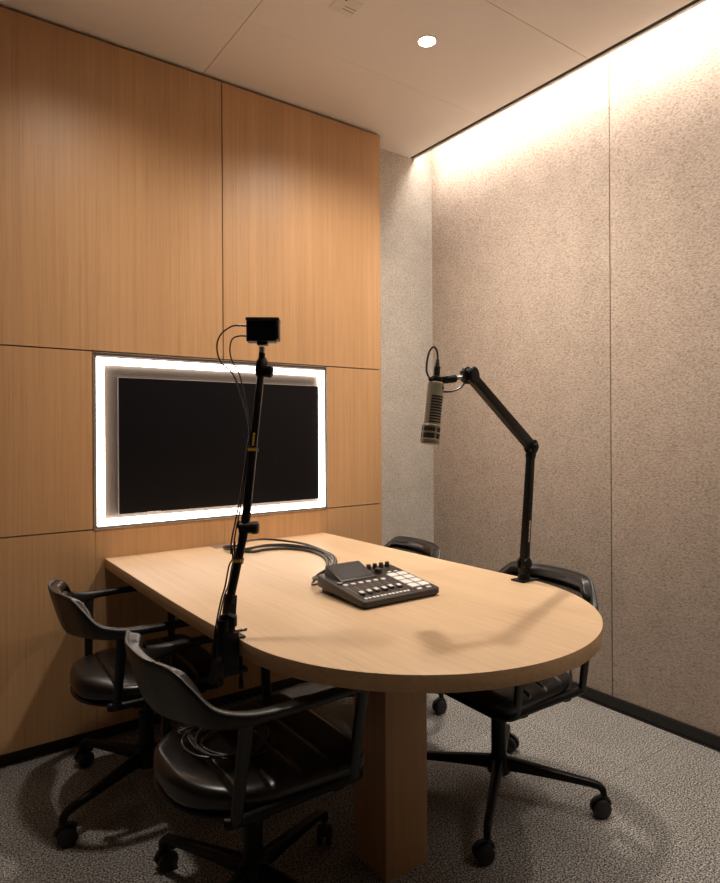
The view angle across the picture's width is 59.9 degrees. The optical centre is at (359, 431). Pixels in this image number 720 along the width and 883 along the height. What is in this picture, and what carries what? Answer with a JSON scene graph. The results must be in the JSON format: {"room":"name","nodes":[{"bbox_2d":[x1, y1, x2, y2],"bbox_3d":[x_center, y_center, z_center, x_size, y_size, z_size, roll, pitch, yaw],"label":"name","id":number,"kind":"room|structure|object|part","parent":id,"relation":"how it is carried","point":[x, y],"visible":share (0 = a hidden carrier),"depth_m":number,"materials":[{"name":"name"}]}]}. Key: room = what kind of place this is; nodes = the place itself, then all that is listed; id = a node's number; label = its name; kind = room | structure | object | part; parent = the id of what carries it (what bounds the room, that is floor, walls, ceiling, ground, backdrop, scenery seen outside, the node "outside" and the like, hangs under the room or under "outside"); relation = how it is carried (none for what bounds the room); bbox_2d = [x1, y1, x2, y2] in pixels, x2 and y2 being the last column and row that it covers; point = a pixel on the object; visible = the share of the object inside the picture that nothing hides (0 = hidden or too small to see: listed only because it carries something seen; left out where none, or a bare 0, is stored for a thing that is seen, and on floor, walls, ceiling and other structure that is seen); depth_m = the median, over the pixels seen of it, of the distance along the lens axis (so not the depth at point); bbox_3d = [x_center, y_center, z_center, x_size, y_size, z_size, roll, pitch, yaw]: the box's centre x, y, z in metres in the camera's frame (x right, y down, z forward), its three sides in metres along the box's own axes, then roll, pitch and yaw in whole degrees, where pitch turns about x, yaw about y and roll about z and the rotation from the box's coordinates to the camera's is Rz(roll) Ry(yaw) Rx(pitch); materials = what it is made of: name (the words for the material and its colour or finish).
{"room":"studio","nodes":[
{"label":"studio","id":0,"kind":"room"},
{"bbox_2d":[0,6,381,754],"bbox_3d":[-1.065,-0.194,2.597,2.800,2.805,0.140,0,0,-36],"label":"wall","id":1,"kind":"structure","parent":0,"point":[149,206],"depth_m":2.60,"materials":[{"name":"brown wood"}]},
{"bbox_3d":[-1.622,0.037,2.123,1.340,0.712,0.020,0,0,-36],"label":"wall panel","id":2,"kind":"part","parent":1,"relation":"part of","materials":[{"name":"brown wood"}]},
{"bbox_3d":[-1.614,0.799,2.125,1.348,0.802,0.020,0,0,-36],"label":"wall panel","id":3,"kind":"part","parent":1,"relation":"part of","materials":[{"name":"brown wood"}]},
{"bbox_3d":[-1.401,-0.953,2.284,1.897,1.254,0.020,0,0,-36],"label":"wall panel","id":4,"kind":"part","parent":1,"relation":"part of","materials":[{"name":"brown wood"}]},
{"bbox_2d":[0,677,307,766],"bbox_3d":[-1.056,1.221,2.571,2.770,0.065,0.025,0,0,-36],"label":"baseboard","id":5,"kind":"structure","parent":1,"relation":"attached to","point":[16,756],"depth_m":2.57,"materials":[{"name":"brown metal"}]},
{"bbox_3d":[-0.841,0.794,2.680,0.553,0.802,0.020,0,0,-36],"label":"wall panel","id":6,"kind":"part","parent":1,"relation":"part of","materials":[{"name":"brown wood"}]},
{"bbox_2d":[92,351,327,529],"bbox_3d":[-0.623,0.033,2.837,1.112,0.716,0.022,0,0,-36],"label":"light frame","id":7,"kind":"object","parent":1,"relation":"attached to","point":[105,371],"visible":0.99,"depth_m":2.67,"materials":[{"name":"beige plastic"}]},
{"bbox_2d":[117,377,318,514],"bbox_3d":[-0.602,0.055,2.854,0.969,0.567,0.012,0,0,-36],"label":"monitor","id":8,"kind":"object","parent":1,"relation":"attached to","point":[182,444],"visible":1,"depth_m":2.79,"materials":[{"name":"black glass"}]},
{"bbox_3d":[-0.392,0.791,3.003,0.552,0.802,0.020,0,0,-36],"label":"wall panel","id":9,"kind":"part","parent":1,"relation":"part of","materials":[{"name":"brown wood"}]},
{"bbox_3d":[-0.262,-0.961,3.102,0.898,1.254,0.020,0,0,-36],"label":"wall panel","id":10,"kind":"part","parent":1,"relation":"part of","materials":[{"name":"brown wood"}]},
{"bbox_3d":[-0.032,0.026,3.264,0.346,0.712,0.020,0,0,-36],"label":"wall panel","id":11,"kind":"part","parent":1,"relation":"part of","materials":[{"name":"brown wood"}]},
{"bbox_3d":[-0.027,0.788,3.265,0.344,0.802,0.020,0,0,-36],"label":"wall panel","id":12,"kind":"part","parent":1,"relation":"part of","materials":[{"name":"brown wood"}]},
{"bbox_2d":[0,0,693,157],"bbox_3d":[0.128,-1.627,1.205,3.130,0.050,3.800,0,0,-36],"label":"ceiling","id":13,"kind":"structure","parent":0,"point":[367,70],"depth_m":2.58,"materials":[{"name":"white paint"}]},
{"bbox_3d":[-1.346,-1.597,2.129,1.814,0.006,0.580,0,0,-36],"label":"panel","id":14,"kind":"part","parent":13,"relation":"part of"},
{"bbox_3d":[-0.238,-1.602,0.586,1.814,0.006,3.218,0,0,-36],"label":"panel","id":15,"kind":"part","parent":13,"relation":"part of","materials":[{"name":"white paint"}]},
{"bbox_3d":[-0.074,-1.606,3.042,1.314,0.006,0.580,0,0,-36],"label":"panel","id":16,"kind":"part","parent":13,"relation":"part of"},
{"bbox_2d":[329,0,362,16],"bbox_3d":[-0.053,-1.600,2.349,0.100,0.004,0.090,0,0,-36],"label":"ceiling plate","id":17,"kind":"object","parent":13,"relation":"attached to","point":[347,8],"visible":1,"depth_m":2.35,"materials":[{"name":"grey metal"}]},
{"bbox_3d":[0.273,-1.607,2.559,1.314,0.006,0.608,0,0,-36],"label":"panel","id":18,"kind":"part","parent":13,"relation":"part of","materials":[{"name":"white paint"}]},
{"bbox_2d":[417,35,436,47],"bbox_3d":[0.275,-1.603,2.564,0.082,0.004,0.082,0,0,-36],"label":"recessed light","id":19,"kind":"object","parent":13,"relation":"in","point":[425,41],"visible":1,"depth_m":2.56,"materials":[{"name":"beige"}]},
{"bbox_2d":[410,0,698,157],"bbox_3d":[1.407,-1.627,2.123,0.020,0.028,3.800,0,0,-36],"label":"trim","id":20,"kind":"structure","parent":13,"relation":"attached to","point":[694,1],"depth_m":2.78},
{"bbox_3d":[1.212,-1.612,1.251,1.314,0.006,2.607,0,0,-36],"label":"panel","id":21,"kind":"part","parent":13,"relation":"part of","materials":[{"name":"white paint"}]},
{"bbox_2d":[0,681,719,882],"bbox_3d":[0.215,1.298,1.258,3.502,0.100,4.000,0,0,-36],"label":"floor","id":22,"kind":"structure","parent":0,"point":[663,787],"depth_m":2.02,"materials":[{"name":"carpet"}]},
{"bbox_2d":[48,578,223,847],"bbox_3d":[-0.772,0.877,2.185,0.568,0.749,0.622,0,0,-17],"label":"swivel armchair","id":23,"kind":"object","parent":22,"relation":"on","point":[104,678],"visible":0.73,"depth_m":2.04,"materials":[{"name":"black metal"}]},
{"bbox_2d":[51,579,90,638],"bbox_3d":[-0.959,0.580,2.050,0.094,0.140,0.418,0,0,-34],"label":"backrest","id":24,"kind":"object","parent":23,"relation":"on","point":[73,616],"depth_m":1.93,"materials":[{"name":"black leather"}]},
{"bbox_3d":[-1.000,0.734,2.314,0.044,0.240,0.055,0,0,-34],"label":"post","id":25,"kind":"part","parent":23,"relation":"part of","materials":[{"name":"black metal"}]},
{"bbox_3d":[-0.829,1.149,2.030,0.040,0.079,0.330,0,0,27],"label":"leg","id":26,"kind":"part","parent":23,"relation":"part of","materials":[{"name":"black metal"}]},
{"bbox_3d":[-0.906,1.149,2.271,0.330,0.079,0.040,0,0,27],"label":"leg","id":27,"kind":"part","parent":23,"relation":"part of","materials":[{"name":"black metal"}]},
{"bbox_3d":[-0.731,0.732,1.909,0.044,0.240,0.055,0,0,-34],"label":"post","id":28,"kind":"part","parent":23,"relation":"part of","materials":[{"name":"black metal"}]},
{"bbox_3d":[-0.760,0.821,2.181,0.457,0.068,0.471,0,0,-34],"label":"seat","id":29,"kind":"part","parent":23,"relation":"part of","materials":[{"name":"black leather"}]},
{"bbox_3d":[-0.589,1.147,2.107,0.330,0.079,0.040,0,0,27],"label":"leg","id":30,"kind":"part","parent":23,"relation":"part of","materials":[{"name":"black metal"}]},
{"bbox_3d":[-0.624,0.846,2.009,0.361,0.025,0.034,0,0,-34],"label":"rail","id":31,"kind":"part","parent":23,"relation":"part of","materials":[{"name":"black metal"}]},
{"bbox_3d":[-0.747,0.732,2.482,0.037,0.240,0.057,0,0,-26],"label":"post","id":32,"kind":"part","parent":23,"relation":"part of","materials":[{"name":"black metal"}]},
{"bbox_3d":[-0.477,0.731,2.078,0.037,0.240,0.057,0,0,-42],"label":"post","id":33,"kind":"part","parent":23,"relation":"part of","materials":[{"name":"black metal"}]},
{"bbox_2d":[124,630,368,882],"bbox_3d":[-0.301,0.875,1.615,0.576,0.749,0.630,0,0,-16],"label":"swivel armchair","id":34,"kind":"object","parent":22,"relation":"on","point":[308,758],"visible":0.93,"depth_m":1.49,"materials":[{"name":"black leather"}]},
{"bbox_2d":[128,632,200,722],"bbox_3d":[-0.483,0.578,1.471,0.094,0.140,0.418,0,0,-36],"label":"backrest","id":35,"kind":"object","parent":34,"relation":"on","point":[166,689],"depth_m":1.36,"materials":[{"name":"black leather"}]},
{"bbox_3d":[-0.534,0.731,1.733,0.044,0.240,0.055,0,0,-36],"label":"post","id":36,"kind":"part","parent":34,"relation":"part of","materials":[{"name":"black metal"}]},
{"bbox_3d":[-0.431,1.147,1.707,0.330,0.079,0.040,0,0,30],"label":"leg","id":37,"kind":"part","parent":34,"relation":"part of","materials":[{"name":"black metal"}]},
{"bbox_2d":[178,724,273,759],"bbox_3d":[-0.339,0.767,1.577,0.224,0.032,0.230,0,0,-36],"label":"coiled cable","id":38,"kind":"object","parent":34,"relation":"on","point":[210,754],"visible":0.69,"depth_m":1.52,"materials":[{"name":"black rubber"}]},
{"bbox_3d":[-0.367,1.147,1.463,0.040,0.079,0.330,0,0,30],"label":"leg","id":39,"kind":"part","parent":34,"relation":"part of","materials":[{"name":"black metal"}]},
{"bbox_3d":[-0.250,0.730,1.338,0.044,0.240,0.055,0,0,-36],"label":"post","id":40,"kind":"part","parent":34,"relation":"part of","materials":[{"name":"black metal"}]},
{"bbox_3d":[-0.289,0.818,1.609,0.457,0.068,0.471,0,0,-36],"label":"seat","id":41,"kind":"part","parent":34,"relation":"part of","materials":[{"name":"black leather"}]},
{"bbox_3d":[-0.286,0.730,1.910,0.037,0.240,0.057,0,0,-28],"label":"post","id":42,"kind":"part","parent":34,"relation":"part of","materials":[{"name":"black metal"}]},
{"bbox_3d":[-0.122,1.145,1.527,0.330,0.079,0.040,0,0,30],"label":"leg","id":43,"kind":"part","parent":34,"relation":"part of","materials":[{"name":"black metal"}]},
{"bbox_3d":[-0.147,0.843,1.442,0.361,0.025,0.034,0,0,-36],"label":"rail","id":44,"kind":"part","parent":34,"relation":"part of","materials":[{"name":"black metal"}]},
{"bbox_3d":[-0.186,1.145,1.771,0.040,0.079,0.330,0,0,30],"label":"leg","id":45,"kind":"part","parent":34,"relation":"part of","materials":[{"name":"black metal"}]},
{"bbox_3d":[-0.003,0.729,1.516,0.037,0.240,0.057,0,0,-44],"label":"post","id":46,"kind":"part","parent":34,"relation":"part of","materials":[{"name":"black metal"}]},
{"bbox_2d":[105,533,602,882],"bbox_3d":[-0.073,0.876,2.120,1.078,0.744,1.784,0,0,-36],"label":"conference table","id":47,"kind":"object","parent":22,"relation":"on","point":[483,629],"visible":0.96,"depth_m":1.75,"materials":[{"name":"brown wood"}]},
{"bbox_2d":[207,346,273,688],"bbox_3d":[-0.292,0.202,1.570,0.080,0.856,0.242,0,0,34],"label":"boom stand","id":48,"kind":"object","parent":47,"relation":"attached to","point":[228,663],"visible":0.92,"depth_m":1.55,"materials":[{"name":"black metal"}]},
{"bbox_2d":[213,325,249,688],"bbox_3d":[-0.326,0.173,1.598,0.090,0.915,0.126,0,0,-8],"label":"cable","id":49,"kind":"object","parent":48,"relation":"attached to","point":[222,332],"visible":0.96,"depth_m":1.59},
{"bbox_2d":[215,335,250,684],"bbox_3d":[-0.319,0.182,1.595,0.064,0.878,0.139,0,0,7],"label":"cable","id":50,"kind":"object","parent":48,"relation":"attached to","point":[234,542],"visible":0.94,"depth_m":1.60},
{"bbox_3d":[-0.308,0.338,1.557,0.027,0.174,0.070,0,0,41],"label":"arm","id":51,"kind":"part","parent":48,"relation":"part of","materials":[{"name":"black metal"}]},
{"bbox_3d":[-0.295,0.487,1.527,0.040,0.016,0.010,0,0,0],"label":"clamp lever","id":52,"kind":"part","parent":48,"relation":"part of","materials":[{"name":"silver metal"}]},
{"bbox_2d":[248,433,256,450],"bbox_3d":[-0.277,0.026,1.609,0.023,0.047,0.012,0,0,0],"label":"print","id":53,"kind":"object","parent":48,"relation":"on","point":[253,440],"depth_m":1.61},
{"bbox_3d":[-0.276,0.028,1.620,0.024,0.372,0.099,0,0,21],"label":"arm","id":54,"kind":"part","parent":48,"relation":"part of","materials":[{"name":"black metal"}]},
{"bbox_2d":[238,317,280,345],"bbox_3d":[-0.268,-0.265,1.673,0.110,0.070,0.084,0,0,-2],"label":"camera","id":55,"kind":"object","parent":48,"relation":"attached to","point":[262,331],"visible":1,"depth_m":1.64,"materials":[{"name":"black plastic"}]},
{"bbox_3d":[-0.259,-0.235,1.661,0.028,0.009,0.028,0,0,-2],"label":"shoe plate","id":56,"kind":"part","parent":55,"relation":"part of","materials":[{"name":"black metal"}]},
{"bbox_2d":[223,543,333,585],"bbox_3d":[-0.255,0.492,2.443,0.337,0.029,0.893,0,0,-36],"label":"cable","id":57,"kind":"object","parent":47,"relation":"on","point":[331,556],"visible":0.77,"depth_m":2.63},
{"bbox_2d":[227,545,331,573],"bbox_3d":[-0.231,0.489,2.461,0.294,0.040,0.891,0,0,-36],"label":"cable","id":58,"kind":"object","parent":47,"relation":"on","point":[326,555],"visible":0.48,"depth_m":2.71,"materials":[{"name":"black rubber"}]},
{"bbox_2d":[224,538,336,563],"bbox_3d":[-0.223,0.488,2.469,0.322,0.040,0.899,0,0,-36],"label":"cable","id":59,"kind":"object","parent":47,"relation":"on","point":[254,539],"visible":0.57,"depth_m":2.76,"materials":[{"name":"black rubber"}]},
{"bbox_2d":[244,547,328,580],"bbox_3d":[-0.240,0.489,2.444,0.264,0.039,0.893,0,0,-32],"label":"cable","id":60,"kind":"object","parent":47,"relation":"on","point":[273,548],"visible":0.77,"depth_m":2.62,"materials":[{"name":"black rubber"}]},
{"bbox_2d":[318,560,438,608],"bbox_3d":[0.055,0.466,1.956,0.292,0.080,0.262,0,0,-35],"label":"mixing console","id":61,"kind":"object","parent":47,"relation":"on","point":[369,586],"visible":1,"depth_m":1.93,"materials":[{"name":"black plastic"}]},
{"bbox_2d":[325,560,375,582],"bbox_3d":[-0.030,0.445,1.994,0.136,0.038,0.098,0,0,-36],"label":"screen","id":62,"kind":"object","parent":61,"relation":"attached to","point":[354,571],"depth_m":1.98,"materials":[{"name":"black plastic"}]},
{"bbox_3d":[0.059,0.452,2.041,0.027,0.014,0.027,0,0,-35],"label":"knob","id":63,"kind":"part","parent":61,"relation":"part of","materials":[{"name":"black plastic"}]},
{"bbox_2d":[442,366,538,582],"bbox_3d":[0.420,0.209,1.974,0.072,0.810,0.487,0,0,45],"label":"boom stand","id":64,"kind":"object","parent":47,"relation":"attached to","point":[468,375],"visible":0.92,"depth_m":2.09,"materials":[{"name":"black metal"}]},
{"bbox_2d":[420,359,445,444],"bbox_3d":[0.211,-0.086,1.796,0.087,0.250,0.056,0,0,-36],"label":"microphone","id":65,"kind":"object","parent":64,"relation":"hanging from","point":[430,432],"visible":1,"depth_m":1.77,"materials":[{"name":"beige metal"}]},
{"bbox_2d":[423,432,434,437],"bbox_3d":[0.194,0.010,1.766,0.034,0.018,0.008,0,0,18],"label":"grille","id":66,"kind":"object","parent":65,"relation":"attached to","point":[425,434],"depth_m":1.76,"materials":[{"name":"black metal"}]},
{"bbox_2d":[424,426,434,430],"bbox_3d":[0.196,-0.009,1.768,0.034,0.015,0.008,0,0,18],"label":"grille","id":67,"kind":"object","parent":65,"relation":"attached to","point":[426,428],"depth_m":1.76,"materials":[{"name":"black metal"}]},
{"bbox_2d":[425,346,463,392],"bbox_3d":[0.252,-0.182,1.841,0.149,0.132,0.032,0,0,-36],"label":"microphone cable","id":68,"kind":"object","parent":64,"relation":"attached to","point":[432,347],"visible":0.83,"depth_m":1.80,"materials":[{"name":"black rubber"}]},
{"bbox_3d":[0.452,-0.061,1.989,0.025,0.242,0.370,0,0,44],"label":"arm","id":69,"kind":"part","parent":64,"relation":"part of","materials":[{"name":"black metal"}]},
{"bbox_3d":[0.567,0.247,2.115,0.058,0.397,0.034,0,0,-36],"label":"arm","id":70,"kind":"part","parent":64,"relation":"part of","materials":[{"name":"black metal"}]},
{"bbox_2d":[293,536,446,713],"bbox_3d":[0.040,0.872,2.745,0.634,0.749,0.585,0,0,39],"label":"swivel armchair","id":71,"kind":"object","parent":22,"relation":"on","point":[408,544],"visible":0.07,"depth_m":2.82,"materials":[{"name":"black leather"}]},
{"bbox_2d":[386,537,437,557],"bbox_3d":[0.247,0.572,2.846,0.094,0.140,0.418,0,0,-29],"label":"backrest","id":72,"kind":"object","parent":71,"relation":"on","point":[408,544],"depth_m":2.88,"materials":[{"name":"black leather"}]},
{"bbox_2d":[427,561,611,866],"bbox_3d":[0.470,0.871,2.128,0.611,0.748,0.581,0,0,-34],"label":"swivel armchair","id":73,"kind":"object","parent":22,"relation":"on","point":[509,704],"visible":0.41,"depth_m":2.02,"materials":[{"name":"black leather"}]},
{"bbox_3d":[0.304,1.142,2.186,0.330,0.079,0.040,0,0,18],"label":"leg","id":74,"kind":"part","parent":73,"relation":"part of","materials":[{"name":"black metal"}]},
{"bbox_3d":[0.417,1.141,1.960,0.040,0.079,0.330,0,0,18],"label":"leg","id":75,"kind":"part","parent":73,"relation":"part of","materials":[{"name":"black metal"}]},
{"bbox_3d":[0.529,1.141,2.299,0.040,0.079,0.330,0,0,18],"label":"leg","id":76,"kind":"part","parent":73,"relation":"part of","materials":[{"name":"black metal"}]},
{"bbox_3d":[0.482,0.813,2.136,0.457,0.068,0.471,0,0,-34],"label":"seat","id":77,"kind":"part","parent":73,"relation":"part of","materials":[{"name":"black leather"}]},
{"bbox_3d":[0.468,0.725,1.835,0.037,0.240,0.057,0,0,-26],"label":"post","id":78,"kind":"part","parent":73,"relation":"part of","materials":[{"name":"black metal"}]},
{"bbox_2d":[500,563,590,602],"bbox_3d":[0.678,0.570,2.267,0.094,0.140,0.418,0,0,-34],"label":"backrest","id":79,"kind":"object","parent":73,"relation":"on","point":[574,582],"depth_m":2.24,"materials":[{"name":"black leather"}]},
{"bbox_3d":[0.589,0.839,1.944,0.361,0.025,0.034,0,0,-34],"label":"rail","id":80,"kind":"part","parent":73,"relation":"part of","materials":[{"name":"black metal"}]},
{"bbox_3d":[0.643,1.140,2.073,0.330,0.079,0.040,0,0,18],"label":"leg","id":81,"kind":"part","parent":73,"relation":"part of","materials":[{"name":"black metal"}]},
{"bbox_3d":[0.721,0.724,2.004,0.044,0.240,0.055,0,0,-34],"label":"post","id":82,"kind":"part","parent":73,"relation":"part of","materials":[{"name":"black metal"}]},
{"bbox_2d":[379,148,433,545],"bbox_3d":[0.206,-0.240,3.657,0.702,2.970,0.100,0,0,-36],"label":"wall","id":83,"kind":"structure","parent":0,"point":[407,503],"depth_m":3.64,"materials":[{"name":"grey fabric"}]},
{"bbox_2d":[432,0,719,735],"bbox_3d":[1.587,-0.247,2.248,0.100,2.970,3.800,0,0,-36],"label":"wall","id":84,"kind":"structure","parent":0,"point":[576,226],"depth_m":2.82,"materials":[{"name":"beige fabric"}]},
{"bbox_3d":[0.786,-0.268,3.289,0.012,2.920,1.175,0,0,-36],"label":"felt panel","id":85,"kind":"part","parent":84,"relation":"part of","materials":[{"name":"beige fabric"}]},
{"bbox_2d":[412,0,706,159],"bbox_3d":[1.421,-1.634,2.133,0.015,0.053,3.800,0,0,-36],"label":"strip light","id":86,"kind":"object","parent":84,"relation":"attached to","point":[699,1],"depth_m":2.78,"materials":[{"name":"white plastic"}]},
{"bbox_2d":[571,681,719,751],"bbox_3d":[1.556,1.211,2.220,0.040,0.054,3.800,0,0,-36],"label":"baseboard","id":87,"kind":"structure","parent":84,"relation":"attached to","point":[686,731],"depth_m":2.64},
{"bbox_3d":[1.477,-0.271,2.326,0.012,2.920,1.186,0,0,-36],"label":"felt panel","id":88,"kind":"part","parent":84,"relation":"part of","materials":[{"name":"beige fabric"}]}
]}

